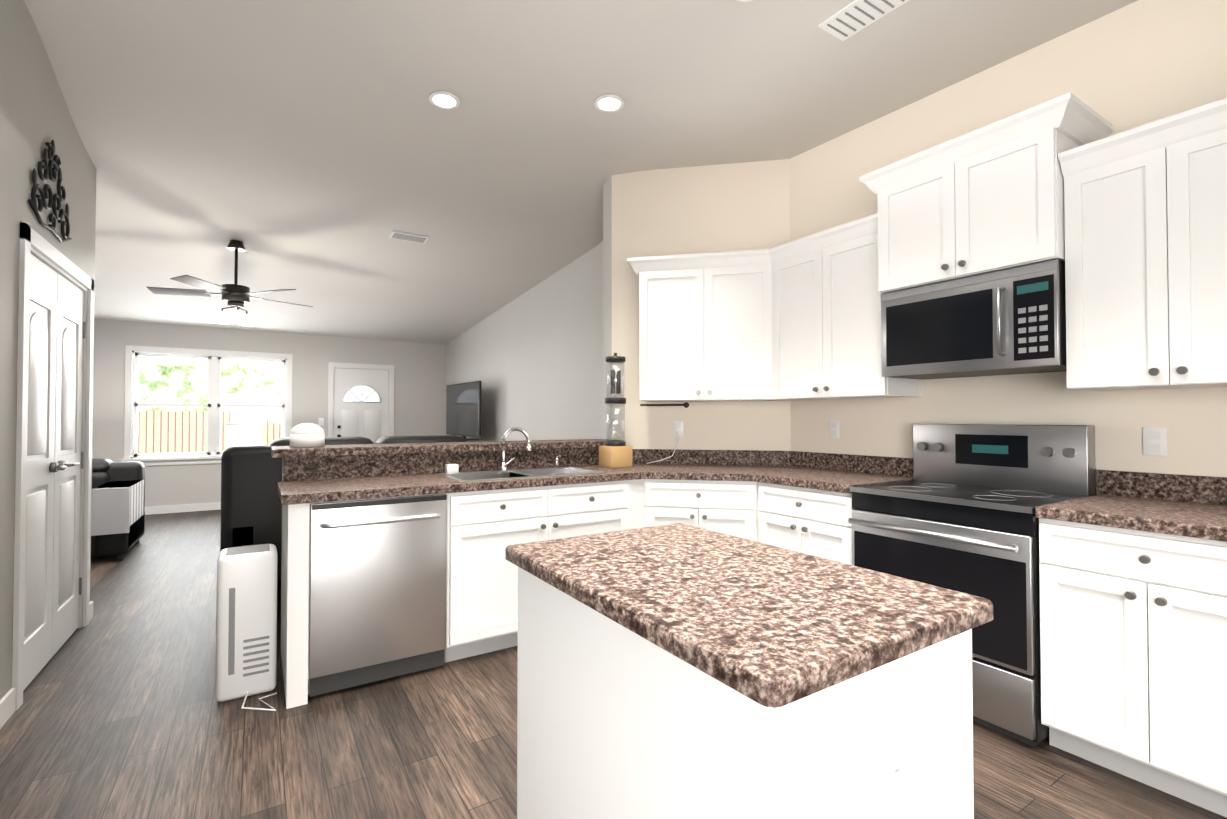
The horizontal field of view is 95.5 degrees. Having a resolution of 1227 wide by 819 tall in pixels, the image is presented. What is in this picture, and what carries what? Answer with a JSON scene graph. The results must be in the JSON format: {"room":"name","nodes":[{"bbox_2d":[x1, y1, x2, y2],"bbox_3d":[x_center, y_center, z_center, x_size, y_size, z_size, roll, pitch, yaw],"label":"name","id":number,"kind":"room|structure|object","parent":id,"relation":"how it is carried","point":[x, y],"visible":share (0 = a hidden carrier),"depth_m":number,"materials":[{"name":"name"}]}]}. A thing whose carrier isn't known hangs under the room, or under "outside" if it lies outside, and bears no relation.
{"room":"kitchen and living room","nodes":[
{"label":"kitchen and living room","id":0,"kind":"room"},
{"bbox_2d":[0,0,95,699],"bbox_3d":[-2.897,-0.430,2.805,0.120,3.450,1.610,1,-1,-33],"label":"wall","id":1,"kind":"structure","parent":0,"point":[35,116],"depth_m":2.37,"materials":[{"name":"grey paint"}]},
{"bbox_2d":[0,687,15,728],"bbox_3d":[-2.487,1.219,2.262,0.013,0.135,0.274,1,-1,-33],"label":"baseboard","id":2,"kind":"structure","parent":1,"relation":"attached to","point":[7,705],"depth_m":2.30,"materials":[{"name":"white wood"}]},
{"bbox_2d":[28,139,71,241],"bbox_3d":[-2.769,-1.100,2.749,0.016,0.471,0.629,1,-1,-33],"label":"art","id":3,"kind":"object","parent":1,"relation":"attached to","point":[45,164],"visible":1,"depth_m":2.72,"materials":[{"name":"black metal"}]},
{"bbox_2d":[12,222,93,710],"bbox_3d":[-2.896,0.246,2.902,0.098,2.100,1.210,1,-1,-33],"label":"closet door","id":4,"kind":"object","parent":1,"relation":"attached to","point":[53,456],"visible":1,"depth_m":2.83,"materials":[{"name":"white wood"}]},
{"bbox_2d":[92,319,445,506],"bbox_3d":[-5.904,-0.358,7.417,7.500,3.450,0.120,1,-1,-33],"label":"wall","id":5,"kind":"structure","parent":0,"point":[419,385],"depth_m":7.90,"materials":[{"name":"grey paint"}]},
{"bbox_2d":[144,502,220,514],"bbox_3d":[-6.661,1.309,6.827,5.615,0.100,0.013,1,-1,-33],"label":"baseboard","id":6,"kind":"structure","parent":5,"relation":"attached to","point":[216,505],"depth_m":7.41,"materials":[{"name":"white wood"}]},
{"bbox_2d":[121,345,291,465],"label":"window","id":7,"kind":"structure","parent":5,"relation":"in","point":[213,453],"depth_m":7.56,"materials":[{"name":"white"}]},
{"bbox_2d":[318,418,323,425],"bbox_3d":[-4.364,0.184,8.313,0.070,0.115,0.011,1,-1,-33],"label":"light switch","id":8,"kind":"object","parent":5,"relation":"attached to","point":[321,422],"visible":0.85,"depth_m":8.31,"materials":[{"name":"white plastic"}]},
{"bbox_2d":[328,362,393,442],"bbox_3d":[-3.903,0.339,8.630,0.940,2.095,0.088,1,-1,-33],"label":"door","id":9,"kind":"structure","parent":5,"relation":"attached to","point":[360,400],"depth_m":8.63,"materials":[{"name":"white wood"}]},
{"bbox_2d":[283,447,598,478],"bbox_3d":[-0.849,0.320,3.483,2.096,0.130,0.012,1,-1,-33],"label":"backsplash","id":10,"kind":"structure","parent":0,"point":[319,466],"depth_m":3.27,"materials":[{"name":"brown stone"}]},
{"bbox_2d":[271,439,622,458],"bbox_3d":[-0.932,0.236,3.570,2.145,0.042,0.380,1,-1,-33],"label":"countertop","id":11,"kind":"structure","parent":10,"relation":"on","point":[536,445],"depth_m":3.24,"materials":[{"name":"brown stone"}]},
{"bbox_2d":[290,423,324,446],"bbox_3d":[-1.699,0.140,3.093,0.170,0.131,0.170,1,-1,-33],"label":"humidifier","id":12,"kind":"object","parent":11,"relation":"on","point":[307,435],"visible":0.98,"depth_m":3.03,"materials":[{"name":"white plastic"}]},
{"bbox_2d":[499,427,530,470],"bbox_3d":[-0.616,0.247,3.480,0.146,0.276,0.201,1,-1,-33],"label":"faucet","id":13,"kind":"object","parent":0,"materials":[{"name":"silver metal"}]},
{"bbox_2d":[445,241,602,440],"bbox_3d":[-1.246,-0.365,6.981,0.120,3.450,5.870,1,-1,-33],"label":"wall","id":14,"kind":"structure","parent":0,"point":[531,359],"depth_m":6.12,"materials":[{"name":"grey paint"}]},
{"bbox_2d":[24,0,1137,343],"bbox_3d":[-2.390,-1.491,2.250,8.140,0.605,13.000,1,-1,-33],"label":"ceiling","id":15,"kind":"structure","parent":0,"point":[312,152],"depth_m":3.29,"materials":[{"name":"paint"}]},
{"bbox_2d":[147,240,312,325],"bbox_3d":[-3.238,-1.083,4.771,1.197,0.697,1.152,1,-1,-33],"label":"fan","id":16,"kind":"object","parent":15,"relation":"hanging from","point":[236,295],"visible":1,"depth_m":4.66,"materials":[{"name":"metal"}]},
{"bbox_2d":[389,231,428,243],"bbox_3d":[-1.758,-1.479,4.790,0.300,0.022,0.150,1,-1,-33],"label":"ceiling vent","id":17,"kind":"object","parent":15,"relation":"in","point":[408,237],"visible":0.98,"depth_m":4.77,"materials":[{"name":"white metal"}]},
{"bbox_2d":[429,91,459,108],"bbox_3d":[-0.968,-1.768,3.187,0.170,0.012,0.170,1,-1,-33],"label":"recessed light","id":18,"kind":"object","parent":15,"relation":"in","point":[444,100],"visible":0.96,"depth_m":3.18,"materials":[{"name":"white"}]},
{"bbox_2d":[594,94,623,111],"bbox_3d":[-0.025,-1.755,3.196,0.170,0.012,0.170,1,-1,-33],"label":"recessed light","id":19,"kind":"object","parent":15,"relation":"in","point":[609,103],"visible":1,"depth_m":3.18,"materials":[{"name":"white"}]},
{"bbox_2d":[818,0,909,40],"bbox_3d":[1.095,-1.733,2.428,0.180,0.022,0.340,1,-1,-33],"label":"ceiling vent","id":20,"kind":"object","parent":15,"relation":"in","point":[850,20],"visible":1,"depth_m":2.45,"materials":[{"name":"white metal"}]},
{"bbox_2d":[603,176,611,439],"bbox_3d":[0.332,-0.405,4.436,0.900,3.450,0.118,1,-1,-33],"label":"wall","id":21,"kind":"structure","parent":0,"point":[607,268],"depth_m":4.20,"materials":[{"name":"beige paint"}]},
{"bbox_2d":[0,510,1226,818],"bbox_3d":[-2.374,1.339,2.423,8.100,0.100,12.550,1,-1,-33],"label":"floor","id":22,"kind":"structure","parent":0,"point":[122,712],"depth_m":2.15,"materials":[{"name":"brown wood"}]},
{"bbox_2d":[91,458,144,560],"bbox_3d":[-5.397,0.894,4.694,2.144,0.860,0.980,1,-1,-33],"label":"sofa","id":23,"kind":"object","parent":22,"relation":"on","point":[118,514],"visible":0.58,"depth_m":4.87,"materials":[{"name":"black leather"}]},
{"bbox_2d":[216,544,277,710],"bbox_3d":[-1.642,0.969,2.498,0.230,0.643,0.423,1,-1,-33],"label":"air purifier","id":24,"kind":"object","parent":22,"relation":"on","point":[246,630],"visible":0.98,"depth_m":2.49,"materials":[{"name":"white plastic"}]},
{"bbox_2d":[220,435,488,616],"bbox_3d":[-1.784,0.751,4.026,1.690,1.125,0.960,1,-1,-33],"label":"sofa","id":25,"kind":"object","parent":22,"relation":"on","point":[251,505],"visible":0.23,"depth_m":3.27,"materials":[{"name":"black leather"}]},
{"bbox_2d":[226,423,263,445],"bbox_3d":[-2.213,0.149,3.346,0.185,0.132,0.150,1,-1,-33],"label":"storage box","id":26,"kind":"object","parent":25,"relation":"on","point":[242,427],"visible":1,"depth_m":3.32,"materials":[{"name":"clear plastic"}]},
{"bbox_2d":[295,487,470,704],"bbox_3d":[-1.205,0.857,2.884,0.701,0.878,0.599,1,-1,-33],"label":"dishwasher","id":27,"kind":"object","parent":22,"relation":"on","point":[395,561],"depth_m":2.60,"materials":[{"name":"silver metal"}]},
{"bbox_2d":[277,471,610,506],"bbox_3d":[-0.880,0.400,3.095,1.675,0.042,0.607,1,-1,-33],"label":"countertop","id":28,"kind":"structure","parent":27,"relation":"on","point":[291,491],"depth_m":2.83,"materials":[{"name":"brown stone"}]},
{"bbox_2d":[435,467,602,518],"bbox_3d":[-0.539,0.469,3.307,0.894,0.186,0.464,1,-1,-33],"label":"sink","id":29,"kind":"object","parent":28,"relation":"in","point":[579,494],"depth_m":3.11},
{"bbox_2d":[555,455,562,466],"bbox_3d":[-0.367,0.343,3.701,0.026,0.091,0.067,1,-1,-33],"label":"soap dispenser","id":30,"kind":"object","parent":28,"relation":"on","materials":[{"name":"silver metal"}]},
{"bbox_2d":[471,503,602,655],"bbox_3d":[-0.539,0.937,3.300,0.870,0.730,0.440,1,-1,-33],"label":"base cabinet","id":31,"kind":"object","parent":22,"relation":"on","point":[494,579],"depth_m":2.95,"materials":[{"name":"white wood"}]},
{"bbox_2d":[603,479,853,564],"bbox_3d":[0.689,0.866,3.438,1.346,0.878,1.706,1,-1,-33],"label":"base cabinet","id":32,"kind":"object","parent":22,"relation":"on","point":[815,525],"depth_m":3.29,"materials":[{"name":"white wood"}]},
{"bbox_2d":[587,459,912,502],"bbox_3d":[0.689,0.406,3.445,1.346,0.042,1.706,1,-1,-33],"label":"countertop","id":33,"kind":"structure","parent":32,"relation":"on","point":[725,478],"depth_m":3.33,"materials":[{"name":"brown stone"}]},
{"bbox_2d":[599,353,631,467],"bbox_3d":[0.013,0.000,3.833,0.170,0.780,0.170,1,-1,-33],"label":"tower","id":34,"kind":"object","parent":33,"relation":"on","point":[614,453],"visible":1,"depth_m":3.78,"materials":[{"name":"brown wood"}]},
{"bbox_2d":[505,523,992,818],"bbox_3d":[0.209,0.810,1.223,0.596,0.920,0.910,1,-1,-33],"label":"kitchen island","id":35,"kind":"object","parent":22,"relation":"on","point":[677,671],"visible":1,"depth_m":0.96,"materials":[{"name":"white wood"}]},
{"bbox_2d":[848,424,1095,746],"bbox_3d":[1.610,0.681,2.561,0.708,1.220,0.760,1,-1,-33],"label":"range","id":36,"kind":"object","parent":22,"relation":"on","point":[957,513],"visible":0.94,"depth_m":2.40,"materials":[{"name":"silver metal"}]},
{"bbox_2d":[1035,515,1226,817],"bbox_3d":[2.043,0.843,1.979,0.635,0.878,0.675,1,-1,-33],"label":"base cabinet","id":37,"kind":"object","parent":22,"relation":"on","point":[1133,620],"depth_m":1.86,"materials":[{"name":"white wood"}]},
{"bbox_2d":[1035,495,1226,534],"bbox_3d":[2.308,0.376,1.563,0.643,0.042,1.673,1,-1,-33],"label":"countertop","id":38,"kind":"structure","parent":37,"relation":"on","point":[1169,514],"depth_m":1.98,"materials":[{"name":"brown stone"}]},
{"bbox_3d":[-2.035,0.895,7.602,0.480,0.950,1.300,1,-1,-33],"label":"media console","id":39,"kind":"object","parent":22,"relation":"on","visible":0},
{"bbox_2d":[446,381,480,440],"bbox_3d":[-2.049,0.029,7.618,0.266,0.780,1.239,1,-1,-33],"label":"television","id":40,"kind":"object","parent":39,"relation":"on","point":[463,410],"visible":0.94,"depth_m":7.51,"materials":[{"name":"black plastic"}]},
{"bbox_2d":[612,159,790,450],"bbox_3d":[0.620,-0.411,4.065,1.273,3.450,0.120,0,-1,12],"label":"wall","id":41,"kind":"structure","parent":0,"point":[744,206],"depth_m":4.02,"materials":[{"name":"beige paint"}]},
{"bbox_2d":[646,421,682,463],"bbox_3d":[0.369,0.237,4.000,0.245,0.303,0.124,1,-1,-33],"label":"outlet","id":42,"kind":"object","parent":41,"relation":"attached to","point":[678,429],"visible":1,"depth_m":4.02,"materials":[{"name":"white plastic"}]},
{"bbox_2d":[632,254,754,401],"bbox_3d":[0.653,-0.497,3.836,0.909,0.874,0.856,1,-1,-33],"label":"upper cabinet","id":43,"kind":"object","parent":41,"relation":"attached to","point":[669,286],"depth_m":3.71,"materials":[{"name":"white wood"}]},
{"bbox_2d":[640,402,688,407],"bbox_3d":[0.373,-0.032,3.989,0.288,0.039,0.242,1,-1,-33],"label":"towel rail","id":44,"kind":"object","parent":43,"relation":"attached to","point":[685,404],"visible":0.94,"depth_m":3.98,"materials":[{"name":"black metal"}]},
{"bbox_2d":[699,251,774,399],"bbox_3d":[0.614,-0.500,3.650,0.643,0.874,0.693,1,-1,-33],"label":"upper cabinet","id":45,"kind":"object","parent":41,"relation":"attached to","point":[737,288],"depth_m":3.61,"materials":[{"name":"white wood"}]},
{"bbox_2d":[789,0,1226,494],"bbox_3d":[2.467,-0.442,2.043,0.120,3.450,6.450,1,-1,-33],"label":"wall","id":46,"kind":"structure","parent":0,"point":[1138,63],"depth_m":2.60,"materials":[{"name":"beige paint"}]},
{"bbox_2d":[829,420,839,438],"bbox_3d":[1.412,0.127,3.562,0.008,0.116,0.072,1,-1,-33],"label":"outlet","id":47,"kind":"object","parent":46,"relation":"attached to","point":[834,430],"visible":1,"depth_m":3.56,"materials":[{"name":"white plastic"}]},
{"bbox_2d":[755,228,921,400],"bbox_3d":[1.311,-0.504,3.378,0.387,0.874,0.898,1,-1,-33],"label":"upper cabinet","id":48,"kind":"object","parent":46,"relation":"attached to","point":[828,309],"depth_m":3.20,"materials":[{"name":"white wood"}]},
{"bbox_2d":[871,116,1098,295],"bbox_3d":[1.746,-0.877,2.673,0.419,0.540,0.762,1,-1,-33],"label":"upper cabinet","id":49,"kind":"object","parent":46,"relation":"attached to","point":[1001,204],"depth_m":2.48,"materials":[{"name":"white wood"}]},
{"bbox_2d":[881,259,1066,379],"bbox_3d":[1.735,-0.388,2.658,0.443,0.430,0.756,1,-1,-33],"label":"microwave","id":50,"kind":"object","parent":49,"relation":"attached to","point":[1009,321],"visible":0.98,"depth_m":2.50,"materials":[{"name":"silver metal"}]},
{"bbox_2d":[787,451,1226,502],"bbox_3d":[2.120,0.316,2.438,0.020,0.105,3.348,1,-1,-33],"label":"backsplash","id":51,"kind":"structure","parent":46,"relation":"attached to","point":[1189,488],"depth_m":2.36,"materials":[{"name":"brown stone"}]},
{"bbox_2d":[1063,120,1226,390],"bbox_3d":[2.164,-0.524,2.078,0.349,0.874,0.672,1,-1,-33],"label":"upper cabinet","id":52,"kind":"object","parent":46,"relation":"attached to","point":[1129,227],"depth_m":2.05,"materials":[{"name":"white wood"}]},
{"bbox_2d":[1143,427,1166,455],"bbox_3d":[2.225,0.132,2.290,0.008,0.116,0.072,1,-1,-33],"label":"outlet","id":53,"kind":"object","parent":46,"relation":"attached to","point":[1154,441],"visible":1,"depth_m":2.29,"materials":[{"name":"white plastic"}]}
]}

